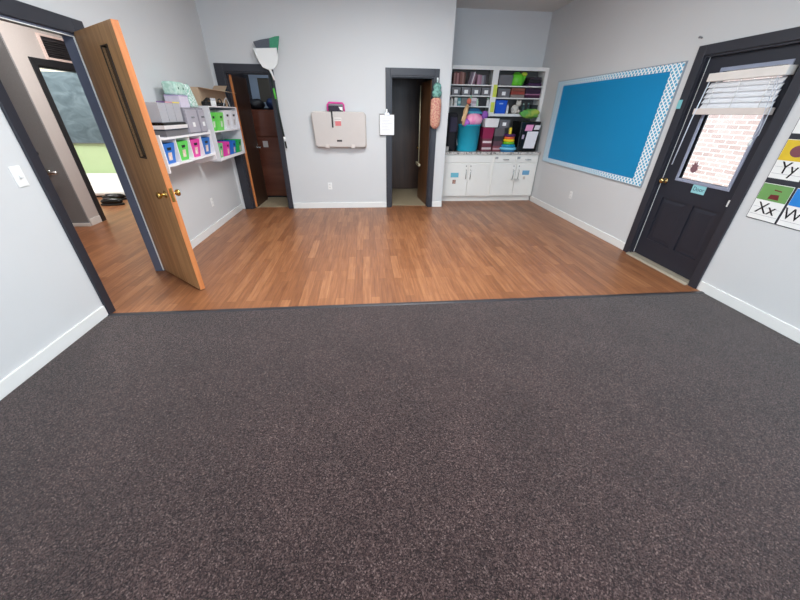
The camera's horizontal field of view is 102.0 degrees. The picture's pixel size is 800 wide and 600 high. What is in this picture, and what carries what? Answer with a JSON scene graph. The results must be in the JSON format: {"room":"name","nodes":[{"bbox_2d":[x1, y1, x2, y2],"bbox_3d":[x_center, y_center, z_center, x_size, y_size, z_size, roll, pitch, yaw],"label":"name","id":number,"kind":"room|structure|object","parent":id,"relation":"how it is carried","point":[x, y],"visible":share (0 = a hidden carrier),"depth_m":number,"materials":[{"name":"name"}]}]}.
{"room":"classroom","nodes":[
{"label":"classroom","id":0,"kind":"room"},
{"bbox_2d":[0,20,98,225],"bbox_3d":[-4.837,-3.272,5.527,0.120,3.080,3.300,-2,30,-5],"label":"wall","id":1,"kind":"structure","parent":0,"point":[22,42],"depth_m":4.17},
{"bbox_2d":[0,33,89,222],"bbox_3d":[-5.141,-2.347,4.044,1.046,2.850,0.120,-2,30,-5],"label":"door","id":2,"kind":"structure","parent":1,"relation":"in","point":[10,77],"depth_m":4.24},
{"bbox_2d":[35,32,72,63],"bbox_3d":[-4.669,-3.417,4.418,0.030,0.277,0.500,-2,30,-5],"label":"air vent","id":3,"kind":"object","parent":1,"relation":"in","point":[53,48],"visible":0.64,"depth_m":4.37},
{"bbox_2d":[28,56,106,220],"bbox_3d":[-4.748,-2.391,5.002,0.140,2.080,1.060,-2,30,-5],"label":"trim","id":4,"kind":"structure","parent":1,"relation":"attached to","point":[35,62],"depth_m":4.45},
{"bbox_2d":[72,223,90,226],"bbox_3d":[-5.550,-1.093,4.762,1.865,0.050,0.015,-2,30,-5],"label":"baseboard","id":5,"kind":"structure","parent":1,"relation":"attached to","point":[74,224],"depth_m":4.83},
{"bbox_2d":[89,215,101,225],"bbox_3d":[-4.642,-1.214,4.945,0.015,0.100,0.210,-2,30,-5],"label":"baseboard","id":6,"kind":"structure","parent":1,"relation":"attached to","point":[95,220],"depth_m":4.93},
{"bbox_2d":[39,68,63,71],"bbox_3d":[-6.468,-3.814,6.428,2.930,3.080,0.100,-2,30,-5],"label":"wall","id":7,"kind":"structure","parent":0,"point":[41,69],"depth_m":6.08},
{"bbox_2d":[41,71,104,143],"bbox_3d":[-6.476,-3.752,6.375,2.300,1.215,0.050,-2,30,-5],"label":"chalkboard","id":8,"kind":"object","parent":7,"relation":"attached to","point":[66,90],"visible":0.31,"depth_m":6.37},
{"bbox_2d":[73,144,115,172],"bbox_3d":[-6.476,-2.846,6.921,2.930,0.910,0.012,-2,30,-5],"label":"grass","id":9,"kind":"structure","parent":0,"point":[94,158],"depth_m":6.84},
{"bbox_2d":[86,173,125,196],"bbox_3d":[-6.353,-2.378,6.688,1.900,0.334,0.857,-2,30,-5],"label":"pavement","id":10,"kind":"structure","parent":0,"point":[101,183],"depth_m":6.59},
{"bbox_2d":[0,0,240,379],"bbox_3d":[-2.442,-0.803,1.300,0.085,3.080,8.701,-2,30,-5],"label":"wall","id":11,"kind":"structure","parent":0,"point":[46,290],"depth_m":2.46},
{"bbox_2d":[8,166,29,187],"bbox_3d":[-2.458,-0.799,2.100,0.025,0.125,0.076,-2,30,-5],"label":"light switch","id":12,"kind":"object","parent":11,"relation":"attached to","point":[17,173],"visible":1,"depth_m":2.09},
{"bbox_2d":[0,306,107,399],"bbox_3d":[-2.243,1.369,0.517,0.015,0.096,5.150,-2,30,-5],"label":"baseboard","id":13,"kind":"structure","parent":11,"relation":"attached to","point":[30,367],"depth_m":2.23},
{"bbox_2d":[0,0,164,313],"bbox_3d":[-2.562,-1.050,2.677,0.105,2.130,1.035,-2,30,-5],"label":"trim","id":14,"kind":"structure","parent":11,"relation":"attached to","point":[11,11],"depth_m":2.48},
{"bbox_2d":[74,19,204,289],"bbox_3d":[-2.234,-1.103,2.856,0.812,2.028,0.182,20,35,30],"label":"door","id":15,"kind":"structure","parent":11,"relation":"in","point":[102,46],"depth_m":2.67,"materials":[{"name":"brown wood"}]},
{"bbox_2d":[156,130,216,173],"bbox_3d":[-2.488,-1.676,3.655,0.301,0.390,1.180,-2,30,-5],"label":"wall shelf","id":16,"kind":"object","parent":11,"relation":"attached to","point":[203,158],"visible":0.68,"depth_m":3.60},
{"bbox_2d":[162,142,175,163],"bbox_3d":[-2.429,-1.473,3.260,0.242,0.185,0.224,-2,30,-5],"label":"storage bin","id":17,"kind":"object","parent":16,"relation":"on","point":[169,149],"visible":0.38,"depth_m":3.27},
{"bbox_2d":[154,128,188,136],"bbox_3d":[-2.453,-1.760,3.396,0.250,0.066,0.480,-2,30,-5],"label":"case","id":18,"kind":"object","parent":16,"relation":"on","point":[180,131],"visible":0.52,"depth_m":3.30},
{"bbox_2d":[153,124,187,129],"bbox_3d":[-2.452,-1.800,3.364,0.260,0.034,0.494,-2,30,-5],"label":"paper tray","id":19,"kind":"object","parent":18,"relation":"on","point":[182,125],"visible":0.58,"depth_m":3.26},
{"bbox_2d":[151,121,185,125],"bbox_3d":[-2.449,-1.825,3.347,0.245,0.026,0.450,-2,30,-5],"label":"folder","id":20,"kind":"object","parent":19,"relation":"on","point":[167,122],"visible":0.62,"depth_m":3.25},
{"bbox_2d":[145,101,166,121],"bbox_3d":[-2.441,-1.847,3.179,0.234,0.182,0.140,-2,30,-5],"label":"magazine file","id":21,"kind":"object","parent":20,"relation":"on","point":[156,112],"visible":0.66,"depth_m":3.16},
{"bbox_2d":[162,101,174,120],"bbox_3d":[-2.454,-1.920,3.304,0.234,0.182,0.140,-2,30,-5],"label":"magazine file","id":22,"kind":"object","parent":20,"relation":"on","point":[167,109],"visible":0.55,"depth_m":3.30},
{"bbox_2d":[170,102,180,120],"bbox_3d":[-2.468,-1.993,3.430,0.234,0.182,0.140,-2,30,-5],"label":"magazine file","id":23,"kind":"object","parent":20,"relation":"on","point":[174,108],"visible":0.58,"depth_m":3.43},
{"bbox_2d":[176,140,188,160],"bbox_3d":[-2.457,-1.620,3.514,0.242,0.185,0.224,-2,30,-5],"label":"storage bin","id":24,"kind":"object","parent":16,"relation":"on","point":[182,145],"visible":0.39,"depth_m":3.52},
{"bbox_2d":[168,107,200,133],"bbox_3d":[-2.491,-2.051,3.705,0.260,0.260,0.300,-2,30,-5],"label":"magazine file","id":25,"kind":"object","parent":16,"relation":"on","point":[188,115],"visible":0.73,"depth_m":3.66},
{"bbox_2d":[163,95,189,107],"bbox_3d":[-2.485,-2.217,3.615,0.154,0.116,0.220,-2,30,-5],"label":"paper stack","id":26,"kind":"object","parent":25,"relation":"on","point":[183,101],"visible":0.86,"depth_m":3.54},
{"bbox_2d":[161,81,185,94],"bbox_3d":[-2.488,-2.328,3.568,0.142,0.124,0.220,-2,30,-5],"label":"lunch bag","id":27,"kind":"object","parent":26,"relation":"on","point":[169,87],"visible":0.96,"depth_m":3.49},
{"bbox_2d":[189,139,200,156],"bbox_3d":[-2.485,-1.767,3.768,0.242,0.185,0.224,-2,30,-5],"label":"storage bin","id":28,"kind":"object","parent":16,"relation":"on","point":[195,145],"visible":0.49,"depth_m":3.77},
{"bbox_2d":[195,108,207,132],"bbox_3d":[-2.516,-2.180,3.929,0.260,0.260,0.180,-2,30,-5],"label":"drawer box","id":29,"kind":"object","parent":16,"relation":"on","point":[200,114],"visible":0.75,"depth_m":3.92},
{"bbox_2d":[183,84,197,107],"bbox_3d":[-2.502,-2.376,3.773,0.175,0.232,0.184,-2,30,-5],"label":"patterned cloth","id":30,"kind":"object","parent":29,"relation":"on","point":[192,101],"visible":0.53,"depth_m":3.74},
{"bbox_2d":[201,137,210,154],"bbox_3d":[-2.513,-1.914,4.022,0.242,0.185,0.224,-2,30,-5],"label":"storage bin","id":31,"kind":"object","parent":16,"relation":"on","point":[205,140],"visible":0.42,"depth_m":4.03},
{"bbox_2d":[190,203,242,248],"bbox_3d":[-2.703,-1.062,4.729,0.015,0.100,2.480,-2,30,-5],"label":"baseboard","id":32,"kind":"structure","parent":11,"relation":"attached to","point":[202,236],"depth_m":4.71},
{"bbox_2d":[198,106,244,160],"bbox_3d":[-2.602,-2.400,4.643,0.300,0.645,1.025,-2,30,-5],"label":"wall shelf","id":33,"kind":"object","parent":11,"relation":"attached to","point":[236,133],"visible":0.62,"depth_m":4.55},
{"bbox_2d":[201,97,210,105],"bbox_3d":[-2.473,-2.565,4.193,0.060,0.093,0.350,-2,30,-5],"label":"scanner","id":34,"kind":"object","parent":33,"relation":"on","point":[205,102],"visible":0.9,"depth_m":4.09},
{"bbox_2d":[190,86,232,106],"bbox_3d":[-2.573,-2.843,4.493,0.344,0.274,1.063,-2,30,-5],"label":"cardboard box","id":35,"kind":"object","parent":33,"relation":"on","point":[200,93],"visible":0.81,"depth_m":4.32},
{"bbox_2d":[210,112,216,130],"bbox_3d":[-2.547,-2.332,4.239,0.243,0.215,0.181,-2,30,-5],"label":"storage bin","id":36,"kind":"object","parent":33,"relation":"on","point":[213,114],"visible":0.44,"depth_m":4.25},
{"bbox_2d":[215,112,223,129],"bbox_3d":[-2.571,-2.460,4.460,0.243,0.215,0.181,-2,30,-5],"label":"storage bin","id":37,"kind":"object","parent":33,"relation":"on","point":[219,115],"visible":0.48,"depth_m":4.44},
{"bbox_2d":[210,110,230,129],"bbox_3d":[-2.596,-2.600,4.676,0.243,0.240,0.216,-2,30,-5],"label":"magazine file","id":38,"kind":"object","parent":33,"relation":"on","point":[226,113],"visible":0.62,"depth_m":4.64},
{"bbox_2d":[218,143,223,157],"bbox_3d":[-2.553,-2.035,4.425,0.242,0.190,0.136,-2,30,-5],"label":"storage bin","id":39,"kind":"object","parent":33,"relation":"on","point":[220,145],"visible":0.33,"depth_m":4.42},
{"bbox_2d":[216,98,229,105],"bbox_3d":[-2.508,-2.785,4.553,0.096,0.115,0.352,-2,30,-5],"label":"headphones","id":40,"kind":"object","parent":33,"relation":"on","point":[218,103],"visible":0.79,"depth_m":4.48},
{"bbox_2d":[217,141,229,156],"bbox_3d":[-2.577,-2.163,4.646,0.242,0.190,0.136,-2,30,-5],"label":"storage bin","id":41,"kind":"object","parent":33,"relation":"on","point":[226,149],"visible":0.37,"depth_m":4.62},
{"bbox_2d":[217,140,235,154],"bbox_3d":[-2.601,-2.290,4.866,0.242,0.190,0.136,-2,30,-5],"label":"storage bin","id":42,"kind":"object","parent":33,"relation":"on","point":[232,145],"visible":0.43,"depth_m":4.85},
{"bbox_2d":[222,139,241,152],"bbox_3d":[-2.625,-2.418,5.087,0.242,0.190,0.136,-2,30,-5],"label":"storage bin","id":43,"kind":"object","parent":33,"relation":"on","point":[237,141],"visible":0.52,"depth_m":5.07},
{"bbox_2d":[229,110,236,128],"bbox_3d":[-2.620,-2.727,4.897,0.243,0.240,0.216,-2,30,-5],"label":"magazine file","id":44,"kind":"object","parent":33,"relation":"on","point":[232,112],"visible":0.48,"depth_m":4.88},
{"bbox_2d":[195,0,456,208],"bbox_3d":[-1.070,-3.065,5.259,3.746,3.080,0.120,-2,30,-5],"label":"wall","id":45,"kind":"structure","parent":0,"point":[329,50],"depth_m":4.90,"materials":[{"name":"paint"}]},
{"bbox_2d":[229,75,267,206],"bbox_3d":[-2.583,-2.720,5.690,0.105,1.985,0.634,-1,30,-3],"label":"door","id":46,"kind":"structure","parent":45,"relation":"in","point":[238,84],"depth_m":5.59,"materials":[{"name":"brown wood"}]},
{"bbox_2d":[213,63,293,208],"bbox_3d":[-2.341,-2.602,5.376,0.842,2.130,0.140,-2,30,-5],"label":"trim","id":47,"kind":"structure","parent":45,"relation":"attached to","point":[222,70],"depth_m":5.21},
{"bbox_2d":[253,36,286,149],"bbox_3d":[-1.925,-3.130,4.994,0.368,1.479,0.042,-2,30,-5],"label":"broom","id":48,"kind":"object","parent":45,"relation":"hanging from","point":[273,42],"visible":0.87,"depth_m":4.67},
{"bbox_2d":[253,48,277,79],"bbox_3d":[-1.944,-3.458,4.754,0.337,0.392,0.041,-2,30,-5],"label":"dustpan","id":49,"kind":"object","parent":48,"relation":"attached to","point":[267,57],"visible":1,"depth_m":4.71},
{"bbox_2d":[311,111,366,147],"bbox_3d":[-0.984,-2.774,5.301,0.865,0.535,0.115,-2,30,-5],"label":"station","id":50,"kind":"object","parent":45,"relation":"attached to","point":[349,130],"visible":1,"depth_m":5.25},
{"bbox_2d":[327,102,344,127],"bbox_3d":[-1.017,-2.959,5.177,0.283,0.359,0.098,-2,30,-5],"label":"case","id":51,"kind":"object","parent":50,"relation":"on","point":[329,108],"visible":0.95,"depth_m":5.12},
{"bbox_2d":[293,202,386,207],"bbox_3d":[-1.089,-1.740,5.944,1.683,0.100,0.015,-2,30,-5],"label":"baseboard","id":52,"kind":"structure","parent":45,"relation":"attached to","point":[323,204],"depth_m":5.94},
{"bbox_2d":[379,109,393,135],"bbox_3d":[-0.215,-2.919,5.330,0.243,0.384,0.025,-2,30,-5],"label":"clipboard","id":53,"kind":"object","parent":45,"relation":"hanging from","point":[386,120],"visible":1,"depth_m":5.34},
{"bbox_2d":[385,67,439,206],"bbox_3d":[0.181,-2.695,5.598,0.852,2.130,0.140,-2,30,-5],"label":"trim","id":54,"kind":"structure","parent":45,"relation":"attached to","point":[414,73],"depth_m":5.48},
{"bbox_2d":[416,80,431,203],"bbox_3d":[0.419,-2.857,6.001,0.105,1.985,0.664,-5,30,-9],"label":"door","id":55,"kind":"structure","parent":45,"relation":"in","point":[426,87],"depth_m":5.92,"materials":[{"name":"brown wood"}]},
{"bbox_2d":[416,85,420,165],"bbox_3d":[0.354,-3.173,5.955,0.042,1.296,0.360,-2,30,-5],"label":"mop","id":56,"kind":"object","parent":55,"relation":"hanging from","point":[417,163],"visible":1,"depth_m":5.98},
{"bbox_2d":[430,78,441,128],"bbox_3d":[0.582,-3.165,5.237,0.176,0.715,0.097,-2,30,-5],"label":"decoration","id":57,"kind":"object","parent":45,"relation":"hanging from","point":[435,109],"visible":1,"depth_m":5.22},
{"bbox_2d":[432,201,441,206],"bbox_3d":[0.692,-1.806,6.101,0.181,0.100,0.015,-2,30,-5],"label":"baseboard","id":58,"kind":"structure","parent":45,"relation":"attached to","point":[434,203],"depth_m":6.09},
{"bbox_2d":[228,74,430,109],"bbox_3d":[-1.183,-3.512,6.032,3.661,3.080,1.679,-2,30,-5],"label":"wall","id":59,"kind":"structure","parent":0,"point":[238,75],"depth_m":6.32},
{"bbox_2d":[248,75,270,107],"bbox_3d":[-2.523,-4.139,6.387,0.800,0.620,0.030,-2,30,-5],"label":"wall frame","id":60,"kind":"object","parent":59,"relation":"attached to","point":[259,84],"visible":0.17,"depth_m":6.34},
{"bbox_2d":[392,78,425,188],"bbox_3d":[0.037,-3.542,6.995,0.961,2.200,0.020,-2,30,-5],"label":"wall","id":61,"kind":"structure","parent":59,"relation":"attached to","point":[405,91],"depth_m":6.96,"materials":[{"name":"grey paint"}]},
{"bbox_2d":[74,189,698,312],"bbox_3d":[-2.450,-1.355,5.418,10.571,0.084,6.048,-2,30,-5],"label":"floor","id":62,"kind":"structure","parent":0,"point":[261,257],"depth_m":3.89,"materials":[{"name":"brown wood"}]},
{"bbox_2d":[100,198,124,205],"bbox_3d":[-5.269,-1.801,5.923,0.390,0.125,0.164,-5,30,-10],"label":"shoe","id":63,"kind":"object","parent":62,"relation":"on","point":[105,201],"visible":1,"depth_m":5.88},
{"bbox_2d":[102,193,126,199],"bbox_3d":[-5.504,-1.983,6.234,0.390,0.125,0.164,-18,35,-29],"label":"shoe","id":64,"kind":"object","parent":62,"relation":"on","point":[113,195],"visible":0.59,"depth_m":6.21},
{"bbox_2d":[251,109,286,196],"bbox_3d":[-2.493,-2.918,6.497,0.730,1.546,0.662,-2,30,-5],"label":"storage cabinet","id":65,"kind":"object","parent":62,"relation":"on","point":[264,120],"visible":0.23,"depth_m":6.20,"materials":[{"name":"brown wood"}]},
{"bbox_2d":[250,99,264,109],"bbox_3d":[-2.677,-3.634,6.018,0.307,0.178,0.334,-2,30,-5],"label":"bag","id":66,"kind":"object","parent":65,"relation":"on","point":[257,104],"visible":0.9,"depth_m":5.92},
{"bbox_2d":[266,98,272,109],"bbox_3d":[-2.348,-3.653,6.031,0.289,0.212,0.317,-2,30,-5],"label":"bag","id":67,"kind":"object","parent":65,"relation":"on","point":[269,104],"visible":0.26,"depth_m":5.93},
{"bbox_2d":[108,291,703,315],"bbox_3d":[0.277,0.023,3.005,5.566,0.012,0.046,-2,30,-5],"label":"trim","id":68,"kind":"structure","parent":62,"relation":"on","point":[692,292],"depth_m":2.97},
{"bbox_2d":[442,154,492,200],"bbox_3d":[1.230,-2.500,6.549,1.018,0.868,0.652,-2,30,-5],"label":"base cabinet","id":69,"kind":"object","parent":62,"relation":"on","point":[466,177],"visible":0.8,"depth_m":6.29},
{"bbox_2d":[445,149,540,154],"bbox_3d":[1.693,-2.917,6.371,1.940,0.044,0.630,-2,30,-5],"label":"countertop","id":70,"kind":"structure","parent":69,"relation":"on","point":[454,152],"depth_m":6.12,"materials":[{"name":"stone"}]},
{"bbox_2d":[446,112,457,150],"bbox_3d":[0.957,-3.124,6.027,0.192,0.640,0.237,-2,30,-5],"label":"backpack","id":71,"kind":"object","parent":70,"relation":"on","point":[452,125],"visible":0.91,"depth_m":5.93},
{"bbox_2d":[456,124,480,151],"bbox_3d":[1.281,-3.088,6.163,0.461,0.450,0.448,-2,30,-5],"label":"bucket","id":72,"kind":"object","parent":70,"relation":"on","point":[468,135],"visible":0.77,"depth_m":6.02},
{"bbox_2d":[463,111,487,125],"bbox_3d":[1.367,-3.329,5.952,0.500,0.260,0.280,-2,30,-5],"label":"plush toy","id":73,"kind":"object","parent":72,"relation":"in","point":[472,119],"visible":0.83,"depth_m":5.86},
{"bbox_2d":[461,95,471,124],"bbox_3d":[1.183,-3.390,5.793,0.084,0.466,0.216,21,36,31],"label":"stuffed toy","id":74,"kind":"object","parent":73,"relation":"on","point":[465,111],"visible":1,"depth_m":5.77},
{"bbox_2d":[467,108,482,113],"bbox_3d":[1.358,-3.467,5.941,0.380,0.090,0.266,-2,30,-5],"label":"hat","id":75,"kind":"object","parent":73,"relation":"on","point":[470,110],"visible":0.85,"depth_m":5.87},
{"bbox_2d":[478,144,490,150],"bbox_3d":[1.631,-2.939,6.253,0.190,0.110,0.201,-2,30,-5],"label":"clear box","id":76,"kind":"object","parent":70,"relation":"on","point":[480,147],"visible":0.88,"depth_m":6.17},
{"bbox_2d":[479,138,491,144],"bbox_3d":[1.633,-3.034,6.198,0.180,0.110,0.201,-2,30,-5],"label":"clear box","id":77,"kind":"object","parent":76,"relation":"on","point":[482,141],"visible":0.89,"depth_m":6.12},
{"bbox_2d":[480,127,494,138],"bbox_3d":[1.637,-3.161,6.120,0.226,0.188,0.221,-2,30,-5],"label":"bin","id":78,"kind":"object","parent":77,"relation":"on","point":[485,132],"visible":0.98,"depth_m":6.04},
{"bbox_2d":[482,118,499,126],"bbox_3d":[1.676,-3.296,6.023,0.272,0.143,0.219,-2,30,-5],"label":"bin","id":79,"kind":"object","parent":78,"relation":"on","point":[486,122],"visible":0.91,"depth_m":5.94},
{"bbox_2d":[491,145,501,150],"bbox_3d":[1.851,-2.950,6.293,0.185,0.095,0.201,-2,30,-5],"label":"clear box","id":80,"kind":"object","parent":70,"relation":"on","point":[493,148],"visible":0.63,"depth_m":6.21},
{"bbox_2d":[491,141,502,145],"bbox_3d":[1.852,-3.026,6.250,0.175,0.080,0.200,-2,30,-5],"label":"clear box","id":81,"kind":"object","parent":80,"relation":"on","point":[494,143],"visible":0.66,"depth_m":6.17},
{"bbox_2d":[492,136,502,140],"bbox_3d":[1.850,-3.098,6.208,0.170,0.085,0.200,-2,30,-5],"label":"clear box","id":82,"kind":"object","parent":81,"relation":"on","point":[495,138],"visible":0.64,"depth_m":6.12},
{"bbox_2d":[493,127,504,135],"bbox_3d":[1.857,-3.195,6.153,0.190,0.140,0.200,-2,30,-5],"label":"clear box","id":83,"kind":"object","parent":82,"relation":"on","point":[497,131],"visible":0.64,"depth_m":6.07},
{"bbox_2d":[497,120,509,127],"bbox_3d":[1.920,-3.304,6.073,0.198,0.130,0.208,-2,30,-5],"label":"clear bin","id":84,"kind":"object","parent":83,"relation":"on","point":[502,123],"visible":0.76,"depth_m":5.99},
{"bbox_2d":[448,65,549,148],"bbox_3d":[1.686,-3.598,6.156,1.939,1.350,0.319,-2,30,-5],"label":"bookcase","id":85,"kind":"object","parent":70,"relation":"on","point":[493,72],"depth_m":5.98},
{"bbox_2d":[450,87,460,94],"bbox_3d":[1.004,-3.824,5.940,0.178,0.125,0.208,-2,30,-5],"label":"clear bin","id":86,"kind":"object","parent":85,"relation":"on","point":[454,90],"visible":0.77,"depth_m":5.86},
{"bbox_2d":[460,87,470,94],"bbox_3d":[1.190,-3.831,5.956,0.178,0.125,0.208,-2,30,-5],"label":"clear bin","id":87,"kind":"object","parent":85,"relation":"on","point":[464,90],"visible":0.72,"depth_m":5.87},
{"bbox_2d":[470,87,480,95],"bbox_3d":[1.376,-3.837,5.973,0.178,0.125,0.208,-2,30,-5],"label":"clear bin","id":88,"kind":"object","parent":85,"relation":"on","point":[476,91],"visible":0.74,"depth_m":5.89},
{"bbox_2d":[478,98,486,105],"bbox_3d":[1.522,-3.690,6.051,0.138,0.125,0.160,-2,30,-5],"label":"box","id":89,"kind":"object","parent":85,"relation":"on","point":[482,101],"visible":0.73,"depth_m":5.98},
{"bbox_2d":[480,88,490,95],"bbox_3d":[1.562,-3.844,5.989,0.178,0.125,0.208,-2,30,-5],"label":"clear bin","id":90,"kind":"object","parent":85,"relation":"on","point":[484,91],"visible":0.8,"depth_m":5.91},
{"bbox_2d":[490,100,507,113],"bbox_3d":[1.825,-3.639,6.108,0.318,0.217,0.220,-2,30,-5],"label":"bin","id":91,"kind":"object","parent":85,"relation":"on","point":[500,105],"depth_m":6.02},
{"bbox_2d":[496,89,509,97],"bbox_3d":[1.894,-3.841,6.027,0.238,0.140,0.208,-2,30,-5],"label":"clear bin","id":92,"kind":"object","parent":85,"relation":"on","point":[501,93],"visible":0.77,"depth_m":5.95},
{"bbox_2d":[498,75,513,85],"bbox_3d":[1.901,-4.013,5.934,0.260,0.160,0.210,-2,30,-5],"label":"wire basket","id":93,"kind":"object","parent":85,"relation":"on","point":[503,80],"visible":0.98,"depth_m":5.85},
{"bbox_2d":[511,100,520,113],"bbox_3d":[2.187,-3.647,6.120,0.186,0.227,0.148,-2,30,-5],"label":"plush toy","id":94,"kind":"object","parent":85,"relation":"on","point":[514,109],"visible":1,"depth_m":6.10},
{"bbox_2d":[509,95,523,97],"bbox_3d":[2.160,-3.812,6.073,0.265,0.050,0.200,-2,30,-5],"label":"game box","id":95,"kind":"object","parent":85,"relation":"on","point":[510,96],"visible":0.62,"depth_m":5.99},
{"bbox_2d":[509,91,524,94],"bbox_3d":[2.161,-3.857,6.047,0.257,0.050,0.200,-2,30,-5],"label":"game box","id":96,"kind":"object","parent":95,"relation":"on","point":[511,92],"visible":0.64,"depth_m":5.96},
{"bbox_2d":[511,72,526,85],"bbox_3d":[2.139,-4.035,5.922,0.262,0.216,0.249,-13,33,-23],"label":"watering can","id":97,"kind":"object","parent":85,"relation":"on","point":[518,79],"visible":0.9,"depth_m":5.84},
{"bbox_2d":[519,109,539,118],"bbox_3d":[2.418,-3.490,6.073,0.384,0.165,0.132,-2,30,-5],"label":"bag","id":98,"kind":"object","parent":85,"relation":"on","point":[528,113],"visible":1,"depth_m":6.04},
{"bbox_2d":[524,95,539,97],"bbox_3d":[2.446,-3.825,6.103,0.290,0.050,0.210,-2,30,-5],"label":"folded cloth","id":99,"kind":"object","parent":85,"relation":"on","point":[525,96],"visible":0.64,"depth_m":6.01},
{"bbox_3d":[2.446,-3.855,6.086,0.290,0.018,0.210,-2,30,-5],"label":"folded cloth","id":100,"kind":"object","parent":99,"relation":"on","visible":0},
{"bbox_2d":[524,88,540,93],"bbox_3d":[2.447,-3.899,6.060,0.290,0.085,0.210,-2,30,-5],"label":"folded cloth","id":101,"kind":"object","parent":100,"relation":"on","point":[527,90],"visible":0.66,"depth_m":5.97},
{"bbox_2d":[499,128,515,151],"bbox_3d":[2.065,-3.037,6.139,0.320,0.405,0.320,-2,30,-5],"label":"stacking toy","id":102,"kind":"object","parent":70,"relation":"on","point":[508,145],"visible":1,"depth_m":6.08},
{"bbox_2d":[512,121,540,150],"bbox_3d":[2.410,-3.166,6.266,0.380,0.510,0.459,-2,30,-5],"label":"microwave","id":103,"kind":"object","parent":70,"relation":"on","point":[518,127],"visible":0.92,"depth_m":6.12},
{"bbox_2d":[523,132,537,147],"bbox_3d":[2.473,-3.027,6.131,0.250,0.285,0.002,-2,30,-5],"label":"note","id":104,"kind":"object","parent":103,"relation":"attached to","point":[531,137],"visible":1,"depth_m":6.13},
{"bbox_2d":[486,155,538,200],"bbox_3d":[2.188,-2.535,6.633,0.904,0.868,0.652,-2,30,-5],"label":"base cabinet","id":105,"kind":"object","parent":62,"relation":"on","point":[504,168],"visible":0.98,"depth_m":6.37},
{"bbox_2d":[0,293,799,599],"bbox_3d":[0.519,1.345,0.806,5.566,0.084,5.152,-2,30,-5],"label":"floor","id":106,"kind":"structure","parent":0,"point":[627,447],"depth_m":1.65,"materials":[{"name":"carpet"}]},
{"bbox_2d":[452,8,552,66],"bbox_3d":[1.665,-3.667,6.370,1.940,3.080,0.120,-2,30,-5],"label":"wall","id":107,"kind":"structure","parent":0,"point":[482,37],"depth_m":5.75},
{"bbox_2d":[456,0,573,11],"bbox_3d":[-2.144,-2.817,1.618,10.821,0.100,11.400,-2,30,-5],"label":"ceiling","id":108,"kind":"structure","parent":0,"point":[519,5],"depth_m":5.29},
{"bbox_2d":[529,0,799,328],"bbox_3d":[3.148,-1.289,2.279,0.120,3.080,9.820,-2,30,-5],"label":"wall","id":109,"kind":"structure","parent":0,"point":[756,263],"depth_m":3.53,"materials":[{"name":"paint"}]},
{"bbox_2d":[530,196,624,249],"bbox_3d":[2.799,-1.389,5.429,0.015,0.100,2.785,-2,30,-5],"label":"baseboard","id":110,"kind":"structure","parent":109,"relation":"attached to","point":[608,238],"depth_m":5.05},
{"bbox_2d":[542,61,687,187],"bbox_3d":[2.817,-2.542,4.724,0.018,1.251,2.545,-2,30,-5],"label":"bulletin board","id":111,"kind":"object","parent":109,"relation":"attached to","point":[610,126],"visible":1,"depth_m":4.33,"materials":[{"name":"paper"}]},
{"bbox_2d":[626,252,689,284],"bbox_3d":[3.009,-0.391,3.778,0.140,0.024,0.895,-2,30,-5],"label":"threshold","id":112,"kind":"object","parent":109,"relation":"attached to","point":[671,274],"depth_m":3.71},
{"bbox_2d":[623,26,799,288],"bbox_3d":[3.051,-1.307,3.259,0.140,2.130,1.075,-2,30,-5],"label":"trim","id":113,"kind":"structure","parent":109,"relation":"attached to","point":[789,36],"depth_m":3.05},
{"bbox_2d":[634,43,799,279],"bbox_3d":[3.028,-1.274,3.267,0.111,2.005,0.867,-2,30,-5],"label":"door","id":114,"kind":"structure","parent":109,"relation":"in","point":[680,223],"depth_m":3.37,"materials":[{"name":"black wood"}]},
{"bbox_2d":[690,162,698,172],"bbox_3d":[3.047,-1.374,3.350,0.002,0.115,0.090,-2,30,-5],"label":"window sticker","id":115,"kind":"object","parent":114,"relation":"attached to","point":[694,168],"visible":1,"depth_m":3.35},
{"bbox_2d":[691,184,706,194],"bbox_3d":[3.043,-1.124,3.303,0.002,0.080,0.150,-2,30,-5],"label":"door sign","id":116,"kind":"object","parent":114,"relation":"attached to","point":[697,189],"visible":1,"depth_m":3.30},
{"bbox_2d":[672,65,797,163],"bbox_3d":[2.999,-1.633,2.988,0.091,0.805,0.738,-2,30,-5],"label":"window blind","id":117,"kind":"object","parent":114,"relation":"attached to","point":[754,98],"visible":1,"depth_m":2.83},
{"bbox_2d":[697,281,799,343],"bbox_3d":[3.280,1.149,1.032,0.015,0.096,5.215,-2,30,-5],"label":"baseboard","id":118,"kind":"structure","parent":109,"relation":"attached to","point":[764,318],"depth_m":2.82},
{"bbox_2d":[746,118,799,230],"bbox_3d":[3.081,-1.036,2.410,0.009,0.970,0.485,-2,30,-5],"label":"poster","id":119,"kind":"object","parent":109,"relation":"attached to","point":[777,202],"visible":1,"depth_m":2.59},
{"bbox_2d":[757,183,793,203],"bbox_3d":[3.063,-0.872,2.649,0.001,0.126,0.218,-2,30,-5],"label":"picture","id":120,"kind":"object","parent":119,"relation":"on","point":[770,193],"depth_m":2.64},
{"bbox_2d":[778,140,799,161],"bbox_3d":[3.067,-1.145,2.492,0.001,0.146,0.218,-2,30,-5],"label":"picture","id":121,"kind":"object","parent":119,"relation":"on","point":[790,152],"depth_m":2.54},
{"bbox_2d":[788,189,799,207],"bbox_3d":[3.085,-0.752,2.442,0.001,0.126,0.218,-2,30,-5],"label":"picture","id":122,"kind":"object","parent":119,"relation":"on","point":[794,199],"depth_m":2.53},
{"bbox_3d":[8.283,-0.819,5.073,10.559,0.100,20.000,-2,30,-5],"label":"ground","id":123,"kind":"structure","parent":0,"visible":0},
{"bbox_2d":[682,65,782,186],"bbox_3d":[6.005,-2.952,3.011,0.300,5.700,13.000,-2,30,-5],"label":"wall","id":124,"kind":"structure","parent":123,"relation":"on","point":[721,145],"depth_m":5.67,"materials":[{"name":"brick"}]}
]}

